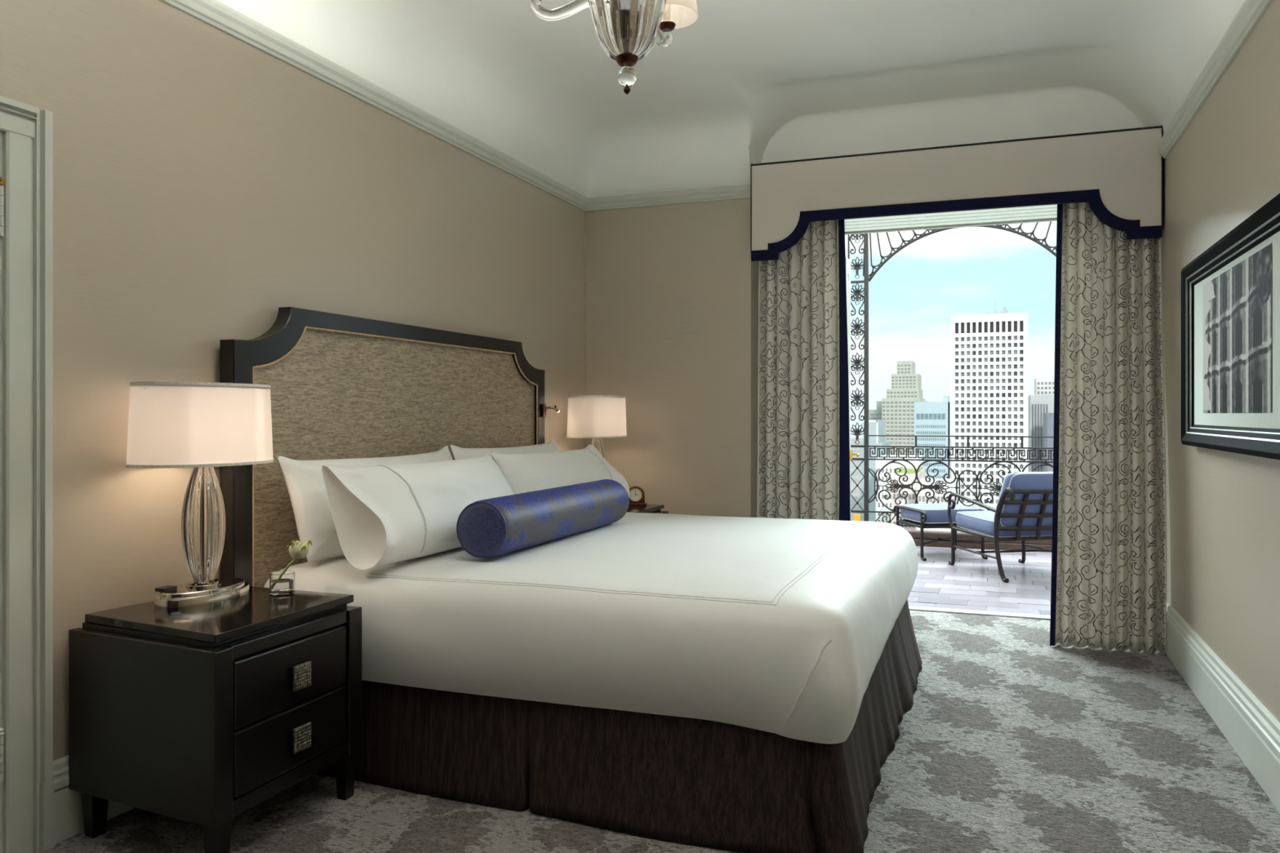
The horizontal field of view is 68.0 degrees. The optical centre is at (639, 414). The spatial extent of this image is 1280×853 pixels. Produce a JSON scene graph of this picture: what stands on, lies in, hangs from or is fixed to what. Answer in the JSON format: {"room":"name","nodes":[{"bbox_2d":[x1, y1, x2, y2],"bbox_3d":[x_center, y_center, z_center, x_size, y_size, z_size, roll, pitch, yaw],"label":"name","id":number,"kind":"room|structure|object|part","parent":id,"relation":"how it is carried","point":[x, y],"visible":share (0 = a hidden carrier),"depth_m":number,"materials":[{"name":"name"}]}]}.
{"room":"hotel room","nodes":[
{"label":"hotel room","id":0,"kind":"room"},
{"bbox_2d":[0,0,584,760],"bbox_3d":[-1.707,-0.430,2.845,0.150,3.300,7.340,0,0,20],"label":"wall","id":1,"kind":"structure","parent":0,"point":[206,184],"depth_m":3.21,"materials":[{"name":"paint"}]},
{"bbox_2d":[0,95,53,852],"bbox_3d":[-1.936,0.184,2.178,0.186,2.071,1.130,0,0,20],"label":"door","id":2,"kind":"structure","parent":1,"relation":"in","point":[26,131],"depth_m":2.62,"materials":[{"name":"white paint"}]},
{"bbox_2d":[53,755,134,844],"bbox_3d":[-1.011,1.105,4.460,0.026,0.230,3.789,0,0,20],"label":"baseboard","id":3,"kind":"structure","parent":1,"relation":"attached to","point":[68,821],"depth_m":2.73,"materials":[{"name":"white paint"}]},
{"bbox_2d":[160,0,587,210],"bbox_3d":[-1.621,-1.373,2.803,0.040,0.077,7.320,0,0,20],"label":"trim","id":4,"kind":"structure","parent":1,"relation":"attached to","point":[215,13],"depth_m":3.95,"materials":[{"name":"white paint"}]},
{"bbox_2d":[38,609,1279,852],"bbox_3d":[0.008,1.250,2.420,3.560,0.060,7.740,0,0,20],"label":"floor","id":5,"kind":"structure","parent":0,"point":[1010,740],"depth_m":3.06,"materials":[{"name":"carpet"}]},
{"bbox_2d":[68,586,361,852],"bbox_3d":[-1.269,0.900,2.864,0.612,0.640,0.631,0,0,20],"label":"nightstand","id":6,"kind":"object","parent":5,"relation":"on","point":[203,715],"visible":0.98,"depth_m":2.65,"materials":[{"name":"black wood"}]},
{"bbox_3d":[-1.581,1.150,2.755,0.051,0.140,0.053,0,0,27],"label":"leg","id":7,"kind":"part","parent":6,"relation":"part of","materials":[{"name":"brown wood"}]},
{"bbox_2d":[125,382,273,608],"bbox_3d":[-1.371,0.242,2.982,0.353,0.675,0.498,0,0,20],"label":"table lamp","id":8,"kind":"object","parent":6,"relation":"on","point":[201,426],"visible":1,"depth_m":2.87,"materials":[{"name":"white fabric"}]},
{"bbox_2d":[155,585,177,592],"bbox_3d":[-1.444,0.531,2.891,0.037,0.011,0.050,0,0,20],"label":"power socket","id":9,"kind":"object","parent":8,"relation":"attached to","point":[168,588],"depth_m":2.88,"materials":[{"name":"black plastic"}]},
{"bbox_3d":[-1.371,0.151,2.982,0.338,0.009,0.488,0,0,20],"label":"shade trim","id":10,"kind":"part","parent":8,"relation":"part of","materials":[{"name":"white fabric"}]},
{"bbox_3d":[-1.371,0.030,2.982,0.336,0.251,0.486,0,0,20],"label":"lamp shade","id":11,"kind":"part","parent":8,"relation":"part of","materials":[{"name":"fabric"}]},
{"bbox_3d":[-1.371,-0.090,2.982,0.323,0.009,0.466,0,0,20],"label":"shade trim","id":12,"kind":"part","parent":8,"relation":"part of","materials":[{"name":"white fabric"}]},
{"bbox_3d":[-1.371,0.331,2.982,0.126,0.378,0.126,0,0,20],"label":"glass","id":13,"kind":"part","parent":8,"relation":"part of","materials":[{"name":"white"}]},
{"bbox_3d":[-1.121,1.150,2.519,0.051,0.140,0.061,0,0,20],"label":"leg","id":14,"kind":"part","parent":6,"relation":"part of","materials":[{"name":"brown wood"}]},
{"bbox_2d":[269,570,294,595],"bbox_3d":[-1.157,0.545,3.069,0.077,0.067,0.077,0,0,20],"label":"glass vase","id":15,"kind":"object","parent":6,"relation":"on","point":[279,584],"visible":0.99,"depth_m":3.04,"materials":[{"name":"clear glass"}]},
{"bbox_2d":[280,539,311,574],"bbox_3d":[-1.134,0.490,3.095,0.123,0.156,0.073,0,0,-19],"label":"rose","id":16,"kind":"object","parent":15,"relation":"on","point":[298,549],"visible":0.99,"depth_m":3.08,"materials":[{"name":"beige plant"}]},
{"bbox_3d":[-1.152,0.517,3.079,0.080,0.101,0.011,0,0,-28],"label":"stem","id":17,"kind":"part","parent":16,"relation":"part of","materials":[{"name":"green plant"}]},
{"bbox_3d":[-1.019,0.942,2.769,0.039,0.176,0.479,0,0,20],"label":"drawer","id":18,"kind":"part","parent":6,"relation":"part of","materials":[{"name":"brown wood"}]},
{"bbox_3d":[-1.019,0.755,2.769,0.039,0.182,0.479,0,0,20],"label":"drawer","id":19,"kind":"part","parent":6,"relation":"part of","materials":[{"name":"brown wood"}]},
{"bbox_3d":[-0.990,0.944,2.772,0.024,0.072,0.072,0,0,20],"label":"knob","id":20,"kind":"part","parent":6,"relation":"part of","materials":[{"name":"grey metal"}]},
{"bbox_3d":[-0.990,0.764,2.772,0.024,0.072,0.072,0,0,20],"label":"knob","id":21,"kind":"part","parent":6,"relation":"part of","materials":[{"name":"grey metal"}]},
{"bbox_3d":[-0.938,1.150,3.023,0.044,0.140,0.057,0,0,20],"label":"leg","id":22,"kind":"part","parent":6,"relation":"part of","materials":[{"name":"brown wood"}]},
{"bbox_2d":[219,306,922,852],"bbox_3d":[-0.005,0.411,4.000,2.172,1.617,2.397,0,0,20],"label":"bed","id":23,"kind":"object","parent":5,"relation":"on","point":[343,386],"visible":0.48,"depth_m":3.08,"materials":[{"name":"brown fabric"}]},
{"bbox_3d":[-0.995,0.402,4.369,0.060,1.597,2.397,0,0,20],"label":"headboard","id":24,"kind":"part","parent":23,"relation":"part of","materials":[{"name":"beige fabric"}]},
{"bbox_3d":[-1.003,0.435,4.372,0.033,1.531,2.213,0,0,20],"label":"upholstered panel","id":25,"kind":"part","parent":23,"relation":"part of","materials":[{"name":"fabric"}]},
{"bbox_2d":[541,404,559,417],"bbox_3d":[-0.514,-0.022,5.461,0.111,0.075,0.041,0,0,-18],"label":"light","id":26,"kind":"object","parent":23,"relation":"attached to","point":[544,407],"visible":1,"depth_m":5.45,"materials":[{"name":"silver metal"}]},
{"bbox_3d":[-0.552,-0.022,5.451,0.014,0.075,0.040,0,0,20],"label":"mount plate","id":27,"kind":"part","parent":26,"relation":"part of","materials":[{"name":"black metal"}]},
{"bbox_3d":[-0.517,-0.037,5.453,0.064,0.016,0.026,0,0,-10],"label":"arm","id":28,"kind":"part","parent":26,"relation":"part of","materials":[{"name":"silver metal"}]},
{"bbox_2d":[264,512,918,743],"bbox_3d":[0.016,0.702,3.990,2.065,0.382,2.384,0,0,20],"label":"coverlet","id":29,"kind":"object","parent":23,"relation":"on","point":[783,627],"visible":0.84,"depth_m":2.92,"materials":[{"name":"white fabric"}]},
{"bbox_2d":[276,445,453,562],"bbox_3d":[-1.004,0.328,3.803,0.220,0.371,1.105,0,0,20],"label":"pillow","id":30,"kind":"object","parent":29,"relation":"on","point":[304,479],"visible":0.27,"depth_m":3.35,"materials":[{"name":"white fabric"}]},
{"bbox_2d":[321,453,514,569],"bbox_3d":[-0.768,0.345,3.667,0.275,0.348,1.105,0,0,20],"label":"pillow","id":31,"kind":"object","parent":29,"relation":"on","point":[382,514],"visible":0.9,"depth_m":3.31,"materials":[{"name":"white fabric"}]},
{"bbox_2d":[449,439,558,459],"bbox_3d":[-0.614,0.326,4.858,0.215,0.375,1.105,0,0,20],"label":"pillow","id":32,"kind":"object","parent":29,"relation":"on","point":[458,453],"visible":0.13,"depth_m":4.68,"materials":[{"name":"white fabric"}]},
{"bbox_2d":[456,479,629,557],"bbox_3d":[-0.353,0.405,3.909,0.209,0.203,1.218,0,0,20],"label":"bolster","id":33,"kind":"object","parent":29,"relation":"on","point":[495,526],"visible":1,"depth_m":3.58,"materials":[{"name":"blue fabric"}]},
{"bbox_2d":[490,444,629,497],"bbox_3d":[-0.372,0.340,4.723,0.264,0.352,1.130,0,0,20],"label":"pillow","id":34,"kind":"object","parent":29,"relation":"on","point":[531,472],"visible":0.49,"depth_m":4.50,"materials":[{"name":"white fabric"}]},
{"bbox_2d":[626,504,668,513],"bbox_3d":[-0.204,0.891,5.724,0.616,0.658,0.615,0,0,20],"label":"nightstand","id":35,"kind":"object","parent":5,"relation":"on","point":[651,508],"visible":0.02,"depth_m":5.74,"materials":[{"name":"brown wood"}]},
{"bbox_2d":[566,395,626,461],"bbox_3d":[-0.260,0.225,5.753,0.353,0.675,0.498,0,0,20],"label":"table lamp","id":36,"kind":"object","parent":35,"relation":"on","point":[596,417],"visible":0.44,"depth_m":5.56,"materials":[{"name":"white fabric"}]},
{"bbox_3d":[-0.260,0.013,5.753,0.336,0.251,0.486,0,0,20],"label":"lamp shade","id":37,"kind":"part","parent":36,"relation":"part of","materials":[{"name":"fabric"}]},
{"bbox_3d":[-0.260,-0.108,5.753,0.323,0.009,0.466,0,0,20],"label":"shade trim","id":38,"kind":"part","parent":36,"relation":"part of","materials":[{"name":"white fabric"}]},
{"bbox_3d":[-0.260,0.134,5.753,0.338,0.009,0.488,0,0,20],"label":"shade trim","id":39,"kind":"part","parent":36,"relation":"part of","materials":[{"name":"white fabric"}]},
{"bbox_3d":[-0.260,0.313,5.753,0.126,0.378,0.126,0,0,20],"label":"glass","id":40,"kind":"part","parent":36,"relation":"part of","materials":[{"name":"white"}]},
{"bbox_2d":[628,485,647,505],"bbox_3d":[-0.026,0.503,5.879,0.136,0.116,0.062,0,0,4],"label":"alarm clock","id":41,"kind":"object","parent":35,"relation":"on","point":[637,495],"visible":0.88,"depth_m":5.86,"materials":[{"name":"brown wood"}]},
{"bbox_2d":[586,161,758,517],"bbox_3d":[0.174,-0.430,6.296,1.265,3.300,0.480,0,0,20],"label":"wall","id":42,"kind":"structure","parent":0,"point":[672,290],"depth_m":6.02,"materials":[{"name":"paint"}]},
{"bbox_2d":[584,210,586,448],"bbox_3d":[-0.359,-0.160,6.234,0.008,2.360,0.008,0,0,20],"label":"trim","id":43,"kind":"structure","parent":42,"relation":"attached to","point":[584,211],"depth_m":6.23,"materials":[{"name":"beige paint"}]},
{"bbox_2d":[586,184,750,211],"bbox_3d":[0.159,-1.373,6.024,1.127,0.077,0.040,0,0,20],"label":"trim","id":44,"kind":"structure","parent":42,"relation":"attached to","point":[742,191],"depth_m":6.00,"materials":[{"name":"white paint"}]},
{"bbox_2d":[217,0,1244,198],"bbox_3d":[-0.020,-1.620,2.345,3.360,0.480,7.580,0,0,20],"label":"ceiling","id":45,"kind":"structure","parent":0,"point":[756,82],"depth_m":4.87,"materials":[{"name":"paint"}]},
{"bbox_2d":[529,0,698,94],"bbox_3d":[-0.036,-1.325,2.385,0.546,1.066,0.528,0,0,20],"label":"chandelier","id":46,"kind":"object","parent":45,"relation":"hanging from","point":[627,31],"visible":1,"depth_m":2.32,"materials":[{"name":"clear glass"}]},
{"bbox_3d":[-0.164,-1.016,2.342,0.213,0.087,0.032,0,0,0],"label":"glass arm","id":47,"kind":"part","parent":46,"relation":"part of","materials":[{"name":"white"}]},
{"bbox_3d":[-0.032,-1.044,2.342,0.227,0.336,0.227,0,0,20],"label":"glass","id":48,"kind":"part","parent":46,"relation":"part of","materials":[{"name":"white"}]},
{"bbox_3d":[0.030,-1.016,2.458,0.032,0.087,0.213,0,0,28],"label":"glass arm","id":49,"kind":"part","parent":46,"relation":"part of","materials":[{"name":"white"}]},
{"bbox_3d":[0.072,-1.126,2.538,0.168,0.128,0.168,0,0,20],"label":"lamp shade","id":50,"kind":"part","parent":46,"relation":"part of","materials":[{"name":"fabric"}]},
{"bbox_2d":[907,546,1051,615],"bbox_3d":[2.315,1.279,7.408,6.200,0.122,3.060,0,0,20],"label":"floor","id":51,"kind":"structure","parent":0,"point":[974,582],"depth_m":6.89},
{"bbox_2d":[847,233,868,521],"bbox_3d":[2.093,-0.430,9.102,0.194,3.300,0.040,0,0,20],"label":"post","id":52,"kind":"object","parent":51,"relation":"on","point":[856,432],"visible":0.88,"depth_m":9.08,"materials":[{"name":"black metal"}]},
{"bbox_3d":[2.010,-0.430,9.133,0.018,3.300,0.040,0,0,20],"label":"post","id":53,"kind":"part","parent":52,"relation":"part of","materials":[{"name":"metal"}]},
{"bbox_3d":[2.165,-0.430,9.075,0.040,3.300,0.040,0,0,20],"label":"post","id":54,"kind":"part","parent":52,"relation":"part of","materials":[{"name":"metal"}]},
{"bbox_2d":[862,221,1056,281],"bbox_3d":[3.013,-0.487,8.759,1.877,3.185,0.040,0,0,20],"label":"arch","id":55,"kind":"object","parent":52,"relation":"on","point":[1010,228],"visible":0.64,"depth_m":8.87,"materials":[{"name":"black metal"}]},
{"bbox_3d":[2.218,-1.714,9.055,0.086,0.672,0.012,0,0,20],"label":"fan rod","id":56,"kind":"part","parent":55,"relation":"part of","materials":[{"name":"metal"}]},
{"bbox_3d":[2.272,-1.756,9.035,0.133,0.589,0.012,0,0,20],"label":"fan rod","id":57,"kind":"part","parent":55,"relation":"part of","materials":[{"name":"metal"}]},
{"bbox_3d":[2.335,-1.794,9.011,0.178,0.516,0.012,0,0,20],"label":"fan rod","id":58,"kind":"part","parent":55,"relation":"part of","materials":[{"name":"metal"}]},
{"bbox_3d":[3.691,-1.794,8.506,0.178,0.516,0.012,0,0,20],"label":"fan rod","id":59,"kind":"part","parent":55,"relation":"part of","materials":[{"name":"metal"}]},
{"bbox_2d":[893,502,987,560],"bbox_3d":[2.595,1.005,8.232,0.575,0.442,0.616,0,0,-10],"label":"ottoman","id":60,"kind":"object","parent":51,"relation":"on","point":[922,516],"visible":0.67,"depth_m":8.04,"materials":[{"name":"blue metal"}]},
{"bbox_3d":[2.285,0.890,8.418,0.022,0.140,0.022,0,0,-10],"label":"post","id":61,"kind":"part","parent":60,"relation":"part of","materials":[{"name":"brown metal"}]},
{"bbox_3d":[2.324,0.945,8.186,0.022,0.022,0.470,0,0,-10],"label":"rail","id":62,"kind":"part","parent":60,"relation":"part of","materials":[{"name":"brown metal"}]},
{"bbox_3d":[2.324,0.818,8.186,0.020,0.020,0.500,0,0,-10],"label":"rail","id":63,"kind":"part","parent":60,"relation":"part of","materials":[{"name":"brown metal"}]},
{"bbox_3d":[2.363,0.890,7.955,0.022,0.140,0.022,0,0,-10],"label":"post","id":64,"kind":"part","parent":60,"relation":"part of","materials":[{"name":"brown metal"}]},
{"bbox_3d":[2.368,1.088,7.927,0.025,0.276,0.081,0,0,-10],"label":"leg","id":65,"kind":"part","parent":60,"relation":"part of","materials":[{"name":"brown metal"}]},
{"bbox_2d":[900,502,978,524],"bbox_3d":[2.595,0.855,8.232,0.532,0.142,0.512,0,0,-10],"label":"cushion","id":66,"kind":"object","parent":60,"relation":"on","point":[913,513],"depth_m":8.03,"materials":[{"name":"blue fabric"}]},
{"bbox_3d":[2.635,0.945,8.000,0.550,0.022,0.022,0,0,-10],"label":"cross rail","id":67,"kind":"part","parent":60,"relation":"part of","materials":[{"name":"brown metal"}]},
{"bbox_3d":[2.823,1.088,8.537,0.025,0.276,0.081,0,0,-10],"label":"leg","id":68,"kind":"part","parent":60,"relation":"part of","materials":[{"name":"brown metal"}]},
{"bbox_3d":[2.910,1.088,8.018,0.025,0.276,0.081,0,0,-10],"label":"leg","id":69,"kind":"part","parent":60,"relation":"part of","materials":[{"name":"brown metal"}]},
{"bbox_2d":[906,529,1052,551],"bbox_3d":[2.856,1.222,8.860,6.200,0.235,0.240,0,0,20],"label":"trim","id":70,"kind":"structure","parent":51,"relation":"on","point":[988,543],"depth_m":8.70,"materials":[{"name":"wood"}]},
{"bbox_2d":[868,435,1053,526],"bbox_3d":[3.689,0.651,8.550,3.223,0.907,0.028,0,0,20],"label":"balcony railing","id":71,"kind":"object","parent":70,"relation":"on","point":[897,486],"visible":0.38,"depth_m":8.87,"materials":[{"name":"metal"}]},
{"bbox_3d":[3.689,0.933,8.550,3.223,0.014,0.028,0,0,20],"label":"rail","id":72,"kind":"part","parent":71,"relation":"part of","materials":[{"name":"metal"}]},
{"bbox_3d":[3.689,1.052,8.550,3.223,0.016,0.028,0,0,20],"label":"rail","id":73,"kind":"part","parent":71,"relation":"part of","materials":[{"name":"metal"}]},
{"bbox_3d":[3.689,0.430,8.550,3.223,0.014,0.028,0,0,20],"label":"rail","id":74,"kind":"part","parent":71,"relation":"part of","materials":[{"name":"metal"}]},
{"bbox_3d":[3.689,0.306,8.550,3.223,0.014,0.028,0,0,20],"label":"rail","id":75,"kind":"part","parent":71,"relation":"part of","materials":[{"name":"metal"}]},
{"bbox_3d":[3.689,0.204,8.550,3.223,0.012,0.028,0,0,20],"label":"rail","id":76,"kind":"part","parent":71,"relation":"part of","materials":[{"name":"metal"}]},
{"bbox_2d":[947,471,1053,582],"bbox_3d":[2.902,0.824,7.324,0.655,0.809,0.955,0,0,-10],"label":"lounge chair","id":77,"kind":"object","parent":51,"relation":"on","point":[1023,512],"visible":0.73,"depth_m":7.01,"materials":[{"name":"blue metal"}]},
{"bbox_3d":[2.526,1.069,7.694,0.028,0.318,0.078,0,0,-10],"label":"leg","id":78,"kind":"part","parent":77,"relation":"part of","materials":[{"name":"brown metal"}]},
{"bbox_3d":[2.581,0.701,7.365,0.026,0.139,0.762,0,0,-10],"label":"arm","id":79,"kind":"part","parent":77,"relation":"part of","materials":[{"name":"brown metal"}]},
{"bbox_3d":[2.584,0.920,7.348,0.024,0.024,0.656,0,0,-10],"label":"rail","id":80,"kind":"part","parent":77,"relation":"part of","materials":[{"name":"brown metal"}]},
{"bbox_3d":[2.650,1.044,6.957,0.031,0.368,0.172,0,0,-10],"label":"leg","id":81,"kind":"part","parent":77,"relation":"part of","materials":[{"name":"brown metal"}]},
{"bbox_2d":[955,511,1052,536],"bbox_3d":[2.883,0.854,7.441,0.592,0.150,0.662,0,0,-10],"label":"seat cushion","id":82,"kind":"object","parent":77,"relation":"on","point":[980,523],"depth_m":7.32,"materials":[{"name":"blue fabric"}]},
{"bbox_3d":[2.656,0.739,6.921,0.035,0.423,0.242,0,0,-10],"label":"post","id":83,"kind":"part","parent":77,"relation":"part of","materials":[{"name":"brown metal"}]},
{"bbox_3d":[3.137,1.069,7.797,0.028,0.318,0.078,0,0,-10],"label":"leg","id":84,"kind":"part","parent":77,"relation":"part of","materials":[{"name":"brown metal"}]},
{"bbox_2d":[994,471,1053,526],"bbox_3d":[2.952,0.635,7.030,0.582,0.432,0.282,0,0,-10],"label":"cushion","id":85,"kind":"object","parent":77,"relation":"on","point":[1032,504],"depth_m":6.94,"materials":[{"name":"blue fabric"}]},
{"bbox_3d":[2.944,0.925,7.077,0.620,0.026,0.023,0,0,-10],"label":"rail","id":86,"kind":"part","parent":77,"relation":"part of","materials":[{"name":"brown metal"}]},
{"bbox_3d":[2.968,0.565,6.933,0.628,0.024,0.068,0,0,-10],"label":"rail","id":87,"kind":"part","parent":77,"relation":"part of","materials":[{"name":"brown metal"}]},
{"bbox_2d":[1160,0,1279,723],"bbox_3d":[1.663,-0.430,1.835,0.150,3.300,7.800,0,0,20],"label":"wall","id":88,"kind":"structure","parent":0,"point":[1223,508],"depth_m":3.66,"materials":[{"name":"paint"}]},
{"bbox_2d":[1157,0,1272,158],"bbox_3d":[1.469,-1.373,1.587,0.040,0.077,7.200,0,0,20],"label":"trim","id":89,"kind":"structure","parent":88,"relation":"attached to","point":[1250,13],"depth_m":3.74,"materials":[{"name":"white paint"}]},
{"bbox_2d":[1165,601,1279,813],"bbox_3d":[1.542,1.095,1.763,0.026,0.250,7.580,0,0,20],"label":"baseboard","id":90,"kind":"structure","parent":88,"relation":"attached to","point":[1252,731],"depth_m":3.52,"materials":[{"name":"white paint"}]},
{"bbox_2d":[1181,193,1279,460],"bbox_3d":[2.166,-0.259,3.491,0.055,0.788,1.605,0,0,20],"label":"picture frame","id":91,"kind":"object","parent":88,"relation":"attached to","point":[1230,292],"visible":1,"depth_m":3.40,"materials":[{"name":"black paint"}]},
{"bbox_3d":[2.181,-0.259,3.485,0.023,0.630,1.447,0,0,20],"label":"frame moulding","id":92,"kind":"part","parent":91,"relation":"part of","materials":[{"name":"black paint"}]},
{"bbox_2d":[1203,243,1271,413],"bbox_3d":[2.173,-0.273,3.480,0.001,0.535,1.050,0,0,20],"label":"print","id":93,"kind":"object","parent":91,"relation":"attached to","point":[1237,302],"depth_m":3.38},
{"bbox_3d":[1.864,-0.430,5.804,2.245,3.300,0.220,0,0,20],"label":"wall","id":94,"kind":"structure","parent":0,"visible":0},
{"bbox_2d":[845,257,860,497],"bbox_3d":[1.935,-0.043,5.887,1.400,2.525,0.455,0,0,20],"label":"door","id":95,"kind":"structure","parent":94,"relation":"in","point":[847,260],"depth_m":6.28,"materials":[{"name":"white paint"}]},
{"bbox_3d":[1.358,0.025,6.233,0.006,1.910,0.130,0,0,20],"label":"pane","id":96,"kind":"part","parent":95,"relation":"part of","materials":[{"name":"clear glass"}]},
{"bbox_3d":[1.414,0.268,6.255,0.067,0.065,0.110,0,0,20],"label":"handle","id":97,"kind":"part","parent":95,"relation":"part of","materials":[{"name":"gold metal"}]},
{"bbox_2d":[844,204,1057,235],"bbox_3d":[1.928,-1.213,5.869,1.342,0.114,0.034,0,0,20],"label":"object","id":98,"kind":"object","parent":94,"relation":"attached to","point":[1044,213],"visible":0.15,"depth_m":5.87,"materials":[{"name":"fabric"}]},
{"bbox_3d":[1.928,-1.163,5.869,1.342,0.014,0.034,0,0,20],"label":"rail","id":99,"kind":"part","parent":98,"relation":"part of","materials":[{"name":"white paint"}]},
{"bbox_2d":[750,125,1162,261],"bbox_3d":[1.762,-1.222,5.512,2.219,0.583,0.339,0,0,20],"label":"valance","id":100,"kind":"object","parent":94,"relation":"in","point":[1118,173],"depth_m":5.31,"materials":[{"name":"fabric"}]},
{"bbox_2d":[756,219,850,520],"bbox_3d":[0.999,-0.036,5.748,0.574,2.488,0.123,0,0,20],"label":"curtain","id":101,"kind":"object","parent":100,"relation":"hanging from","point":[803,435],"visible":0.66,"depth_m":5.72,"materials":[{"name":"beige fabric"}]},
{"bbox_3d":[1.760,-1.508,5.508,2.219,0.010,0.329,0,0,20],"label":"cord","id":102,"kind":"part","parent":100,"relation":"part of","materials":[{"name":"black fabric"}]},
{"bbox_2d":[1049,202,1166,654],"bbox_3d":[2.471,-0.034,5.040,0.546,2.492,0.369,0,0,23],"label":"curtain","id":103,"kind":"object","parent":100,"relation":"hanging from","point":[1108,588],"visible":0.94,"depth_m":4.98,"materials":[{"name":"beige fabric"}]},
{"bbox_2d":[908,605,1050,619],"bbox_3d":[1.929,1.226,5.871,1.400,0.028,0.090,0,0,20],"label":"threshold","id":104,"kind":"object","parent":94,"relation":"attached to","point":[912,608],"depth_m":5.80,"materials":[{"name":"stone"}]},
{"label":"outside","id":105,"kind":"structure","parent":0,"visible":0},
{"bbox_2d":[850,437,1028,520],"bbox_3d":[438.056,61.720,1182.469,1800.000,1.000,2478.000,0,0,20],"label":"ground","id":106,"kind":"structure","parent":105,"point":[855,476],"depth_m":937.73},
{"bbox_2d":[859,419,890,521],"bbox_3d":[65.516,31.420,263.726,5.600,59.600,24.000,0,0,20],"label":"glass office","id":107,"kind":"structure","parent":106,"relation":"on","point":[876,427],"depth_m":253.31,"materials":[{"name":"blue glass"}]},
{"bbox_2d":[868,400,881,420],"bbox_3d":[155.122,26.470,603.769,14.000,69.500,40.150,0,0,20],"label":"block","id":108,"kind":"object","parent":106,"relation":"on","point":[873,414],"visible":0.06,"depth_m":586.67,"materials":[{"name":"grey concrete"}]},
{"bbox_2d":[875,454,922,523],"bbox_3d":[66.538,36.020,242.988,9.600,50.400,22.150,0,0,20],"label":"apartment","id":109,"kind":"structure","parent":106,"relation":"on","point":[891,468],"depth_m":233.71,"materials":[{"name":"white concrete"}]},
{"bbox_2d":[881,360,927,454],"bbox_3d":[155.987,15.220,557.557,23.100,92.000,38.150,0,0,20],"label":"stepped tower","id":110,"kind":"structure","parent":106,"relation":"on","point":[898,407],"depth_m":541.79,"materials":[{"name":"concrete"}]},
{"bbox_2d":[891,457,924,529],"bbox_3d":[58.918,35.520,207.942,5.400,51.400,21.150,0,0,20],"label":"building","id":111,"kind":"structure","parent":106,"relation":"on","point":[910,499],"depth_m":198.68,"materials":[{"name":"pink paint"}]},
{"bbox_2d":[914,395,950,478],"bbox_3d":[115.038,27.020,373.252,12.300,68.400,20.150,0,0,20],"label":"slab building","id":112,"kind":"structure","parent":106,"relation":"on","point":[931,418],"depth_m":363.92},
{"bbox_2d":[915,478,958,531],"bbox_3d":[59.237,37.220,188.613,7.300,48.000,15.150,0,0,20],"label":"block","id":113,"kind":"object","parent":106,"relation":"on","point":[922,499],"visible":0.12,"depth_m":182.05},
{"bbox_2d":[951,299,1027,532],"bbox_3d":[149.922,6.320,407.287,29.900,109.800,28.000,0,0,20],"label":"office tower","id":114,"kind":"structure","parent":106,"relation":"on","point":[989,352],"depth_m":394.64,"materials":[{"name":"white concrete"}]},
{"bbox_2d":[1028,395,1053,471],"bbox_3d":[121.861,27.770,285.332,8.900,66.900,20.150,0,0,20],"label":"striped office","id":115,"kind":"structure","parent":106,"relation":"on","point":[1038,405],"depth_m":276.99,"materials":[{"name":"concrete"}]},
{"bbox_2d":[1034,377,1054,395],"bbox_3d":[185.801,22.520,432.253,10.700,77.400,20.150,0,0,20],"label":"grid office","id":116,"kind":"structure","parent":106,"relation":"on","point":[1042,386],"depth_m":423.60,"materials":[{"name":"white concrete"}]},
{"bbox_2d":[1043,413,1053,471],"bbox_3d":[116.626,30.420,263.271,8.300,61.600,15.150,0,0,20],"label":"corner office","id":117,"kind":"structure","parent":106,"relation":"on","point":[1048,418],"depth_m":257.49,"materials":[{"name":"grey stone"}]}
]}

